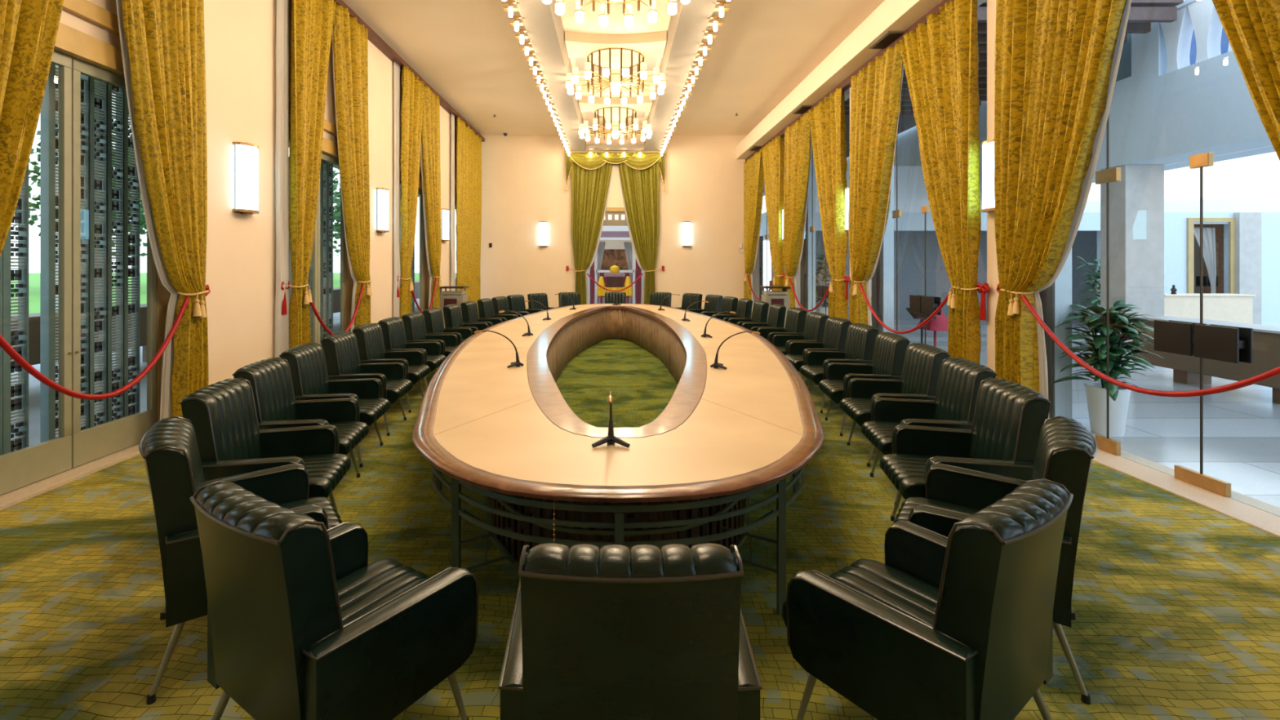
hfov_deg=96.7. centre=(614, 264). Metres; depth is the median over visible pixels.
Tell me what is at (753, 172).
curtain
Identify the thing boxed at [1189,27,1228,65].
window
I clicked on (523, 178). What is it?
wall
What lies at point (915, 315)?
sign stand
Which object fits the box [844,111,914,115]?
trim
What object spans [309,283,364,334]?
rope
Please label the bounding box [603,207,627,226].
window
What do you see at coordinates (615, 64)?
chandelier
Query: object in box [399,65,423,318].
curtain
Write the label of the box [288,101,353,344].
door
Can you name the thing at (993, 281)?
wall
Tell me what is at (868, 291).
sheer curtain
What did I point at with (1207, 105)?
wall
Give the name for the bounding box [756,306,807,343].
armchair
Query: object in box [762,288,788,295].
shelf
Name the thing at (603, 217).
sheer curtain
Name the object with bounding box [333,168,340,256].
tree
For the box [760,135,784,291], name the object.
curtain
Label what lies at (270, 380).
armchair
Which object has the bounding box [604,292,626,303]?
armchair
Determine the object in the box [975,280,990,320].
tassel
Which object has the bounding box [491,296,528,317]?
armchair
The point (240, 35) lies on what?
wall
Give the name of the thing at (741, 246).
wall hook
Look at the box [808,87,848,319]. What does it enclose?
curtain
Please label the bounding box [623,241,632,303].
sheer curtain
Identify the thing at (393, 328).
armchair
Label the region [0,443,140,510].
trim
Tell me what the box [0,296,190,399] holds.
rope
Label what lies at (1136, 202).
wall column
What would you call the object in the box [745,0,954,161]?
trim
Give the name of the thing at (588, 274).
rope
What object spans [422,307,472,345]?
armchair
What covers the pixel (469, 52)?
ceiling
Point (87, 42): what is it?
door
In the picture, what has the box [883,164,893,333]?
trim
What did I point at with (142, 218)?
tree
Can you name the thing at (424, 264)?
door
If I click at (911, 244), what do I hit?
wall
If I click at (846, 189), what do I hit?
wall sconce
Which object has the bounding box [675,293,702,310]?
armchair
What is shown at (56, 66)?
column
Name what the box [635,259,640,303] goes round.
trim
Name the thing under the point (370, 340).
armchair
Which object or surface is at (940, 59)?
curtain
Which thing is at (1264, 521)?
trim
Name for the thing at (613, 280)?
wooden chest
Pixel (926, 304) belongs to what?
window
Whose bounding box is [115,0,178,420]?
sheer curtain
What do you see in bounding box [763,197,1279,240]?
ceiling
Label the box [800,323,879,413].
armchair
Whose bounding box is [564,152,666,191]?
valance
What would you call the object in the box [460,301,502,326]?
armchair
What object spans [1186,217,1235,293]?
door frame
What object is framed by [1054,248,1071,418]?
trim
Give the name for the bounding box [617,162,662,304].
curtain
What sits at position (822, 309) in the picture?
potted plant
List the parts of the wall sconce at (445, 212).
plate, lamp shade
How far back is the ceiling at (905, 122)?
15.27 m
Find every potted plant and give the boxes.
[815,252,831,315]
[1050,300,1164,436]
[1071,256,1100,334]
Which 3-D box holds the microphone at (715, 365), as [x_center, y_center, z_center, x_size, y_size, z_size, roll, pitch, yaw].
[1.107,0.779,5.230,0.462,0.338,0.198,0,0,0]
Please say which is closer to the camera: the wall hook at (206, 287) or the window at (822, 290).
the wall hook at (206, 287)
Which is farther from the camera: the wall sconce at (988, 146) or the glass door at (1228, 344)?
the wall sconce at (988, 146)
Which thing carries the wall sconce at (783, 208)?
attached to the wall at (993, 281)
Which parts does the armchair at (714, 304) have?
armrest, backrest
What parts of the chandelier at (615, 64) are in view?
bulb, bulb, bulb, bulb, bulb, bulb, bulb, lamp glass, lamp glass, arm, lamp glass, lamp glass, lamp glass, lamp glass, lamp glass, lamp glass, arm, lamp glass, lamp glass, arm, lamp glass, rod, coffer panel, arm, arm, lamp glass, rod, coffer panel, arm, rod, rod, lamp glass, lamp glass, arm, arm, arm, rod, rod, lamp glass, rod, arm, lamp glass, lamp glass, lamp glass, rod, arm, lamp glass, rod, rod, chandelier, ceiling canopy, chandelier, rod, rod, rod, lamp glass, arm, lamp glass, rod, lamp glass, lamp glass, rod, arm, lamp glass, rod, rod, arm, rod, arm, arm, lamp glass, lamp glass, coffer panel, rod, rod, arm, rod, lamp glass, arm, arm, rod, lamp glass, lamp glass, arm, coffer panel, lamp glass, arm, lamp glass, rod, lamp glass, lamp glass, lamp glass, lamp glass, lamp glass, arm, lamp glass, lamp glass, bulb, bulb, bulb, bulb, bulb, bulb, bulb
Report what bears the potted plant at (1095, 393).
on the floor
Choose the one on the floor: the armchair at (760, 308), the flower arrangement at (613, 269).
the armchair at (760, 308)
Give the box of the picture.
[600,248,628,270]
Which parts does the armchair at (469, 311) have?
backrest, armrest, armrest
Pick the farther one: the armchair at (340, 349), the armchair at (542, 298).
the armchair at (542, 298)
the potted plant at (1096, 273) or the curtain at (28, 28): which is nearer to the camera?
the curtain at (28, 28)
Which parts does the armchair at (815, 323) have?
seat, armrest, armrest, backrest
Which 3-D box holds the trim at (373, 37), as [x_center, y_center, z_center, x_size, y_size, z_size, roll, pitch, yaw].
[-4.220,-4.000,6.080,0.160,0.160,24.160,0,0,0]
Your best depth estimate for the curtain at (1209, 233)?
15.32 m
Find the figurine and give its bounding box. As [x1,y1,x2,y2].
[1170,284,1177,293]
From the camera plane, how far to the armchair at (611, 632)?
1.41 m
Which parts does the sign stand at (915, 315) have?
sign plate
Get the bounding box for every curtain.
[0,0,63,256]
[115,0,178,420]
[121,0,208,417]
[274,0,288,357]
[287,0,336,348]
[331,4,372,327]
[393,62,400,317]
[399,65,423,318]
[421,84,441,308]
[450,113,455,291]
[455,116,481,316]
[568,161,612,304]
[585,164,613,303]
[597,241,605,303]
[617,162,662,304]
[617,164,645,303]
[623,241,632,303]
[743,149,764,316]
[750,181,764,311]
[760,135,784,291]
[782,112,810,307]
[793,133,812,307]
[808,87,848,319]
[848,42,903,324]
[866,62,903,325]
[899,0,981,364]
[994,0,1127,392]
[1194,227,1216,293]
[1212,0,1279,160]
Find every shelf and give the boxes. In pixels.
[440,288,466,295]
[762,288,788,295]
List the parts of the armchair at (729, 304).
armrest, backrest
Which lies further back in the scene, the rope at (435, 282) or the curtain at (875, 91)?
the rope at (435, 282)
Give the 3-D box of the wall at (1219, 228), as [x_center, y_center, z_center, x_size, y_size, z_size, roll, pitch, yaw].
[19.207,0.005,19.100,12.248,3.390,0.200,0,0,0]
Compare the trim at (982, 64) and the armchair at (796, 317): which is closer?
the armchair at (796, 317)
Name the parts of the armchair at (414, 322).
backrest, armrest, armrest, seat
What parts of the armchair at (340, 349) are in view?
backrest, armrest, armrest, leg, seat, leg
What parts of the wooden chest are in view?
lid, door panel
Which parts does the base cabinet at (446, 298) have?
panel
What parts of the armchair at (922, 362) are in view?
leg, seat, leg, armrest, armrest, backrest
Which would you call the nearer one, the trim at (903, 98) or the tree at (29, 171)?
the trim at (903, 98)
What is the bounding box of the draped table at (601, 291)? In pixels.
[596,286,632,303]
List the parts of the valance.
trim, trim, trim, trim, trim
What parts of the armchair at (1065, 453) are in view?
seat, armrest, armrest, backrest, leg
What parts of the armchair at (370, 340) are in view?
backrest, armrest, armrest, leg, seat, leg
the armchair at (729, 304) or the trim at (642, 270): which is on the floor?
the armchair at (729, 304)
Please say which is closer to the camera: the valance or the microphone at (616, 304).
the microphone at (616, 304)
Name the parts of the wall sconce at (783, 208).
lamp shade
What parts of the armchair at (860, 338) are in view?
leg, seat, leg, armrest, armrest, backrest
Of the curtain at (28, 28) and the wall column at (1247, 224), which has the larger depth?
the wall column at (1247, 224)
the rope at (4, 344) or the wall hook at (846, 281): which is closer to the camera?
the rope at (4, 344)
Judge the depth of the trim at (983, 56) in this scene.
10.33 m
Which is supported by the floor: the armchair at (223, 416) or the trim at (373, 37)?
the armchair at (223, 416)
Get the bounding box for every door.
[0,0,170,495]
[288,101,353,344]
[400,157,427,311]
[454,184,456,208]
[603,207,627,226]
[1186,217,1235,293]
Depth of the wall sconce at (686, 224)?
18.03 m
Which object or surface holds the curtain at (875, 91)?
hanging from the wall at (993, 281)
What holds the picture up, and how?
attached to the wall at (610, 244)
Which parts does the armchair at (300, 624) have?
leg, backrest, armrest, seat, armrest, leg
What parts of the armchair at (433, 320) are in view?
backrest, armrest, armrest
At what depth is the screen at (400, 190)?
13.10 m
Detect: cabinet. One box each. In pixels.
[440,285,468,328]
[760,285,791,328]
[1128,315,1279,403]
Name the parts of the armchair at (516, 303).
backrest, armrest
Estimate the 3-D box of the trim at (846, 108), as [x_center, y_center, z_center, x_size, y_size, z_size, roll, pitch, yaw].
[6.650,-3.820,13.735,3.800,0.200,0.090,0,0,0]
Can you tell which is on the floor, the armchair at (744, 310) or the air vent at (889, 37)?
the armchair at (744, 310)
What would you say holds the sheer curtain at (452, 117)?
hanging from the wall at (240, 35)
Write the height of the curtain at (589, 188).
5.130 m
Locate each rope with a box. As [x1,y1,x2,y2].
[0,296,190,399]
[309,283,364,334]
[411,278,436,313]
[586,273,643,291]
[746,274,773,299]
[788,277,831,311]
[858,282,951,333]
[1020,294,1279,397]
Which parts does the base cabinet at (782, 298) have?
panel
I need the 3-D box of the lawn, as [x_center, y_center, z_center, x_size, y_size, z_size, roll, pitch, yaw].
[-65.500,1.765,20.000,109.000,0.070,200.000,0,0,0]
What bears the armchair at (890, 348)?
on the floor
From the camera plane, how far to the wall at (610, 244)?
30.00 m
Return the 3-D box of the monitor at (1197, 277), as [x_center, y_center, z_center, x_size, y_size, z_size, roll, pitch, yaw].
[16.313,0.640,15.820,0.260,0.640,0.200,0,0,0]
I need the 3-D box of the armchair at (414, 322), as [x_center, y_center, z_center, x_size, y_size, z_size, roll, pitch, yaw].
[-2.717,1.209,8.473,0.786,0.982,0.743,0,0,0]
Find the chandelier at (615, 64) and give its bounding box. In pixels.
[501,0,730,156]
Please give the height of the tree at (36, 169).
12.968 m
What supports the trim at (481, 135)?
attached to the wall at (523, 178)
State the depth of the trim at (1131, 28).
9.07 m
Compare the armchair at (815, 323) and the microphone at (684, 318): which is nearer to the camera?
the armchair at (815, 323)
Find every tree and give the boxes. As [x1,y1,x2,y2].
[13,122,146,257]
[15,169,34,210]
[111,114,146,256]
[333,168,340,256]
[333,186,340,217]
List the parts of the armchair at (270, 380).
backrest, armrest, armrest, seat, leg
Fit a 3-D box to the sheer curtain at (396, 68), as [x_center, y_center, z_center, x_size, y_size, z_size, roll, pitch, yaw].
[-4.244,-1.120,11.110,0.092,5.600,0.282,0,0,0]
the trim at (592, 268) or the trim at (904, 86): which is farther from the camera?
the trim at (592, 268)
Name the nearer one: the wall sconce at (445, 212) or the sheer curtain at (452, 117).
the wall sconce at (445, 212)
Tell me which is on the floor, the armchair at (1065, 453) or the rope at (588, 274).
the armchair at (1065, 453)
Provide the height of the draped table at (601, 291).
0.839 m
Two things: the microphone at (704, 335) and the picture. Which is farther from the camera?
the picture
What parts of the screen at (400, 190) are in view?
post, post, post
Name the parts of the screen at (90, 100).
post, post, post, post, post, post, post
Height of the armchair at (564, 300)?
0.982 m
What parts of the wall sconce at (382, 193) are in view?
plate, lamp shade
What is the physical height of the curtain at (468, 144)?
5.600 m
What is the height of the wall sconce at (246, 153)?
0.820 m
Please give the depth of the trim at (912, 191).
15.00 m
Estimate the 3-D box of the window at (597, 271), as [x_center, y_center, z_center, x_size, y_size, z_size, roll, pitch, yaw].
[0.013,0.299,23.040,1.636,2.801,0.080,0,0,0]
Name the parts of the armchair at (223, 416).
backrest, armrest, armrest, seat, leg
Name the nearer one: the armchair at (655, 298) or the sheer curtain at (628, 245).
the armchair at (655, 298)
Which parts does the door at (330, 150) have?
transom panel, panel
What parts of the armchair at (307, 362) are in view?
backrest, armrest, armrest, leg, seat, leg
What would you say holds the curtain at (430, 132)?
hanging from the wall at (240, 35)
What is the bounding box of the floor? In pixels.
[0,288,1279,719]
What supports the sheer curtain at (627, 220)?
hanging from the wall at (523, 178)
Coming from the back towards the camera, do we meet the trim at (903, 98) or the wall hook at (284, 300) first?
the trim at (903, 98)
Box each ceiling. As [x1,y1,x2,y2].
[111,90,456,209]
[342,0,884,134]
[763,0,1183,195]
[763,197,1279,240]
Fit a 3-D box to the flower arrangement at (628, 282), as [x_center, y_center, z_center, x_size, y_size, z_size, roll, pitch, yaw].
[0.500,0.645,21.500,0.300,0.420,0.292,0,0,0]
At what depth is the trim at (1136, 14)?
8.65 m
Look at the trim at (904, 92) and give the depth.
12.43 m
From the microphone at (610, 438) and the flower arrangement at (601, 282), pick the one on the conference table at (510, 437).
the microphone at (610, 438)
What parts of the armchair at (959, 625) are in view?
leg, seat, armrest, armrest, backrest, leg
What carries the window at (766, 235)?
in the wall at (993, 281)
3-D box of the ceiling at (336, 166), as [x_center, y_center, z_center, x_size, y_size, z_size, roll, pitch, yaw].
[-7.810,-3.900,20.000,6.380,0.200,60.000,0,0,0]
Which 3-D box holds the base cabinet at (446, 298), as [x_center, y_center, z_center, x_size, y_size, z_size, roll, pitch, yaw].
[-3.850,1.110,13.600,0.600,1.180,0.480,0,0,0]
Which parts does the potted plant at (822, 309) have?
pot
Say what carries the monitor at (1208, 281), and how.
on the desk
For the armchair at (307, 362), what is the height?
0.982 m
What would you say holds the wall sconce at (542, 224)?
attached to the wall at (523, 178)
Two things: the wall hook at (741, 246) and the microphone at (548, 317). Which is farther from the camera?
the wall hook at (741, 246)
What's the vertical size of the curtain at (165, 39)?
5.600 m
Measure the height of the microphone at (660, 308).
0.338 m
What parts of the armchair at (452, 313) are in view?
backrest, armrest, armrest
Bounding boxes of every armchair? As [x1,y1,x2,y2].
[138,416,342,704]
[178,377,351,518]
[190,480,479,719]
[231,357,368,477]
[279,342,390,467]
[320,331,413,435]
[351,323,430,413]
[377,316,445,388]
[400,311,457,357]
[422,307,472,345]
[442,303,488,334]
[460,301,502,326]
[476,297,515,321]
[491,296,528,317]
[497,542,762,719]
[506,294,543,314]
[527,293,555,310]
[556,292,580,307]
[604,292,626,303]
[649,292,672,307]
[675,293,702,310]
[687,294,723,313]
[701,296,738,317]
[714,297,753,321]
[727,301,768,326]
[741,303,786,331]
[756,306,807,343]
[772,311,829,355]
[782,478,1073,719]
[784,316,852,382]
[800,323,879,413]
[818,332,910,435]
[839,342,951,466]
[861,356,997,506]
[879,377,1052,521]
[893,416,1097,704]
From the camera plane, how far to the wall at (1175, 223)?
15.00 m
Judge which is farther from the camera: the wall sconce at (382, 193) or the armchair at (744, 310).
the armchair at (744, 310)
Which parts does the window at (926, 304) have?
handle, handle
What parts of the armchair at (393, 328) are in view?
backrest, armrest, armrest, leg, seat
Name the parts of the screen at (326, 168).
post, post, post, post, post, post, post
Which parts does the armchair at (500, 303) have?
backrest, armrest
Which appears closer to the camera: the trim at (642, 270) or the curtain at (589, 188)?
the curtain at (589, 188)
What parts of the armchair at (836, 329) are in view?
seat, armrest, armrest, backrest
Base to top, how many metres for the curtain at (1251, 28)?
4.931 m
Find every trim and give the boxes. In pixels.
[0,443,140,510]
[333,0,484,142]
[480,134,746,136]
[586,268,590,303]
[590,260,594,303]
[600,231,630,237]
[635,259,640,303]
[640,268,644,303]
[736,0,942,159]
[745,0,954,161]
[800,199,808,314]
[808,147,815,312]
[815,165,1279,212]
[844,101,981,106]
[844,106,913,111]
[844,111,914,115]
[845,95,986,101]
[871,240,883,335]
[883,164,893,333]
[901,83,986,89]
[901,89,986,95]
[902,69,986,76]
[902,76,986,83]
[903,61,986,69]
[977,6,1177,22]
[977,22,1151,33]
[977,33,1127,44]
[977,44,986,53]
[978,53,986,61]
[1039,281,1054,417]
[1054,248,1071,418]
[1092,448,1279,537]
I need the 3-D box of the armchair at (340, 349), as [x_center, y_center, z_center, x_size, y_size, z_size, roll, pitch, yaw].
[-2.567,1.209,5.918,0.786,0.982,0.743,0,0,-4]
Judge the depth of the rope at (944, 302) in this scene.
8.01 m
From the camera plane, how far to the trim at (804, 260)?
13.86 m
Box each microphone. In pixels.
[474,330,524,368]
[498,310,533,336]
[524,300,551,320]
[555,293,576,310]
[591,391,630,448]
[612,290,621,305]
[657,293,679,310]
[681,301,708,321]
[700,311,736,337]
[710,331,759,369]
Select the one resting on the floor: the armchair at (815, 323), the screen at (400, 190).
the armchair at (815, 323)
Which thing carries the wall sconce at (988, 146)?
attached to the wall at (993, 281)
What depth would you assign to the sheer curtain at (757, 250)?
17.06 m
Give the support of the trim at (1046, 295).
attached to the wall at (993, 281)
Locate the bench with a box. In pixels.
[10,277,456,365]
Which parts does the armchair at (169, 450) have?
leg, leg, backrest, armrest, armrest, seat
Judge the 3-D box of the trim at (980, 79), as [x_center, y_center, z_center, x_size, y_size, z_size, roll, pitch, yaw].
[6.650,-3.820,11.635,3.800,0.200,0.090,0,0,0]
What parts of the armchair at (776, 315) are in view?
armrest, armrest, backrest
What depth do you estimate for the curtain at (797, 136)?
13.07 m
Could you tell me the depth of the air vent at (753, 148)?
16.34 m
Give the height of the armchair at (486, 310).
0.982 m
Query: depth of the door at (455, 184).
15.59 m
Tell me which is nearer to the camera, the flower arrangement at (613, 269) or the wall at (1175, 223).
the wall at (1175, 223)
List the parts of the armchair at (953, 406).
leg, seat, armrest, armrest, backrest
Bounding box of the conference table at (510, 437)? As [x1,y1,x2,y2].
[412,303,824,615]
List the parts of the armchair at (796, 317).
armrest, armrest, backrest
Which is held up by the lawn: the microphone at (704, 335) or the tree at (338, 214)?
the tree at (338, 214)
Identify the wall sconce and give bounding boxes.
[232,142,258,214]
[375,187,389,233]
[440,208,449,241]
[538,221,547,247]
[682,221,691,247]
[782,208,783,240]
[844,186,848,231]
[981,138,995,213]
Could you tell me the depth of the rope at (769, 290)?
16.77 m
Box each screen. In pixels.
[0,63,139,455]
[288,160,333,347]
[399,187,414,312]
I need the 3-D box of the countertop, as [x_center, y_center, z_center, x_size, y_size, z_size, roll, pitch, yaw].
[13.473,1.190,13.150,2.061,1.020,0.580,0,0,0]
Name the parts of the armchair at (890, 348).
leg, seat, leg, armrest, armrest, backrest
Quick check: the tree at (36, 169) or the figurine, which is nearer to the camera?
the figurine
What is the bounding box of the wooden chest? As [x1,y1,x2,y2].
[604,273,625,287]
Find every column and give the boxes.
[55,65,98,365]
[1100,164,1164,365]
[1233,212,1261,324]
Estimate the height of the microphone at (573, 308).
0.338 m
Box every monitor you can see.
[1195,275,1206,286]
[1207,275,1217,286]
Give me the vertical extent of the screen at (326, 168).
3.441 m
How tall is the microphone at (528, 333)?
0.338 m
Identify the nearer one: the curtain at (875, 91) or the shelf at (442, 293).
the curtain at (875, 91)
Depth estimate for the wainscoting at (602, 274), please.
29.92 m
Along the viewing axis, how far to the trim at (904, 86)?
12.01 m
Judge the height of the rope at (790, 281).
0.696 m
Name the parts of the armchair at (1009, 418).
leg, seat, armrest, armrest, backrest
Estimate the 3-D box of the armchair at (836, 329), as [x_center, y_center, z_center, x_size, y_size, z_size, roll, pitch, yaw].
[2.717,1.209,7.635,0.786,0.982,0.743,0,0,1]
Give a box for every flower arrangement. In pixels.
[597,275,605,287]
[609,265,619,273]
[623,275,631,287]
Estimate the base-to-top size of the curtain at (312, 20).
5.601 m
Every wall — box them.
[87,0,457,385]
[480,136,759,309]
[594,240,635,270]
[601,226,763,301]
[760,50,1275,239]
[771,231,1097,319]
[795,0,999,372]
[815,212,1279,326]
[846,0,1232,165]
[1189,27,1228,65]
[1194,224,1223,293]
[1194,226,1204,293]
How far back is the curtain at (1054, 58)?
5.56 m
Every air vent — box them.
[748,146,761,151]
[791,105,813,114]
[867,31,904,48]
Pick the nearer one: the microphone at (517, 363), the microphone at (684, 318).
the microphone at (517, 363)
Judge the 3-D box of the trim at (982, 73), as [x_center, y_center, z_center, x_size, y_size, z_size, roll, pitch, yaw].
[6.650,-3.820,11.215,3.800,0.200,0.090,0,0,0]
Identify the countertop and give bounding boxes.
[1164,293,1256,324]
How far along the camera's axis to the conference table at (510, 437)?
3.12 m
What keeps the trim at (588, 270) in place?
attached to the wall at (761, 237)
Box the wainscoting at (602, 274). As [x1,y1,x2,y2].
[594,270,635,297]
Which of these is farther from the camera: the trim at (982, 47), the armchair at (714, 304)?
the armchair at (714, 304)
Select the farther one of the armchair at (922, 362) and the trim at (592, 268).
the trim at (592, 268)
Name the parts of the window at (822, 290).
handle, handle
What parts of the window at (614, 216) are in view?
frame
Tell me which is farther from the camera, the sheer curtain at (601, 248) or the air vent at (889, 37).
the sheer curtain at (601, 248)
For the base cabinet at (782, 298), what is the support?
on the floor
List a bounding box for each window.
[595,237,635,303]
[764,215,773,289]
[807,148,829,314]
[888,128,941,344]
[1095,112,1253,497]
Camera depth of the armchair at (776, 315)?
10.04 m
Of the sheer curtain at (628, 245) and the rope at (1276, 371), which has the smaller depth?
the rope at (1276, 371)
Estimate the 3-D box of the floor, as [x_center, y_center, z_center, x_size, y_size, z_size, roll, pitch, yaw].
[11.500,1.730,20.000,45.000,0.060,60.000,0,0,0]
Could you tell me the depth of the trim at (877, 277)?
10.01 m
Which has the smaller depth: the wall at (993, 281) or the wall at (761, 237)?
the wall at (993, 281)
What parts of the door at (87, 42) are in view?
transom panel, panel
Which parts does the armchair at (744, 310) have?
armrest, backrest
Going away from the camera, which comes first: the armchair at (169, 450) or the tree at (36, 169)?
the armchair at (169, 450)
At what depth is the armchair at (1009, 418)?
3.38 m
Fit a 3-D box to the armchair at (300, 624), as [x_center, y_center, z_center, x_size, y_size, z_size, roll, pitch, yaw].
[-0.950,1.209,1.997,0.743,0.982,0.786,0,0,33]
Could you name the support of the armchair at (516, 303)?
on the floor
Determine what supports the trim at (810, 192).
attached to the wall at (993, 281)
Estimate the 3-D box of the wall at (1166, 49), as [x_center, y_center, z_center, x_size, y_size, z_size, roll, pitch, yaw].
[8.830,-3.900,14.500,0.260,2.000,23.000,0,0,0]
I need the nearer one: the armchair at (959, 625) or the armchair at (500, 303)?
the armchair at (959, 625)
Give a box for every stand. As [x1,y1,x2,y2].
[906,307,936,343]
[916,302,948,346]
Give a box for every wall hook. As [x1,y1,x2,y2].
[204,284,210,296]
[280,280,289,315]
[396,275,400,297]
[737,243,744,253]
[843,275,850,299]
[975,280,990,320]
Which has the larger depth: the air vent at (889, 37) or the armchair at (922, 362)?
the air vent at (889, 37)
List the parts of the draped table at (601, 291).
frame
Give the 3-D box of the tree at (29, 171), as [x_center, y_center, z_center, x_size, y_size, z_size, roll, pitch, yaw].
[-38.048,-3.903,31.314,9.600,11.348,9.187,0,0,0]
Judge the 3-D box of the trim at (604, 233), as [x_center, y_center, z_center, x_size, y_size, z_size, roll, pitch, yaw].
[0.000,-1.226,23.050,10.000,0.250,0.100,0,0,0]
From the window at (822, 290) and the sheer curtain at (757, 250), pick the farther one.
the sheer curtain at (757, 250)
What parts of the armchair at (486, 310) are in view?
backrest, armrest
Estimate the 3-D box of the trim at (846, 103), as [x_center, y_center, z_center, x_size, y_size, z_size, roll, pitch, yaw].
[6.650,-3.820,13.315,3.800,0.200,0.090,0,0,0]
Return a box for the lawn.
[10,272,456,315]
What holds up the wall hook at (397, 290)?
attached to the wall at (240, 35)
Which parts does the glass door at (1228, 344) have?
handle, handle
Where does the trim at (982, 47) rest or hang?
attached to the wall at (993, 281)
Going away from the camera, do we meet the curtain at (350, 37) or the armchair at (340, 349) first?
the armchair at (340, 349)
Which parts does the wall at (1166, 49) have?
pane, rail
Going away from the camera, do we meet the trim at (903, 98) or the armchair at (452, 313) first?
the armchair at (452, 313)
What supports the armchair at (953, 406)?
on the floor
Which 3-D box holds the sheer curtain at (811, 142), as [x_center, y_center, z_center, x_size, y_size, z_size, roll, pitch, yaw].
[4.248,-0.775,12.980,0.091,4.910,1.682,0,0,0]
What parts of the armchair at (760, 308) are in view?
armrest, armrest, backrest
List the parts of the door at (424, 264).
panel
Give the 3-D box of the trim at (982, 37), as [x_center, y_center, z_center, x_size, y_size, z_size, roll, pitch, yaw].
[6.650,-3.820,9.535,3.800,0.200,0.090,0,0,0]

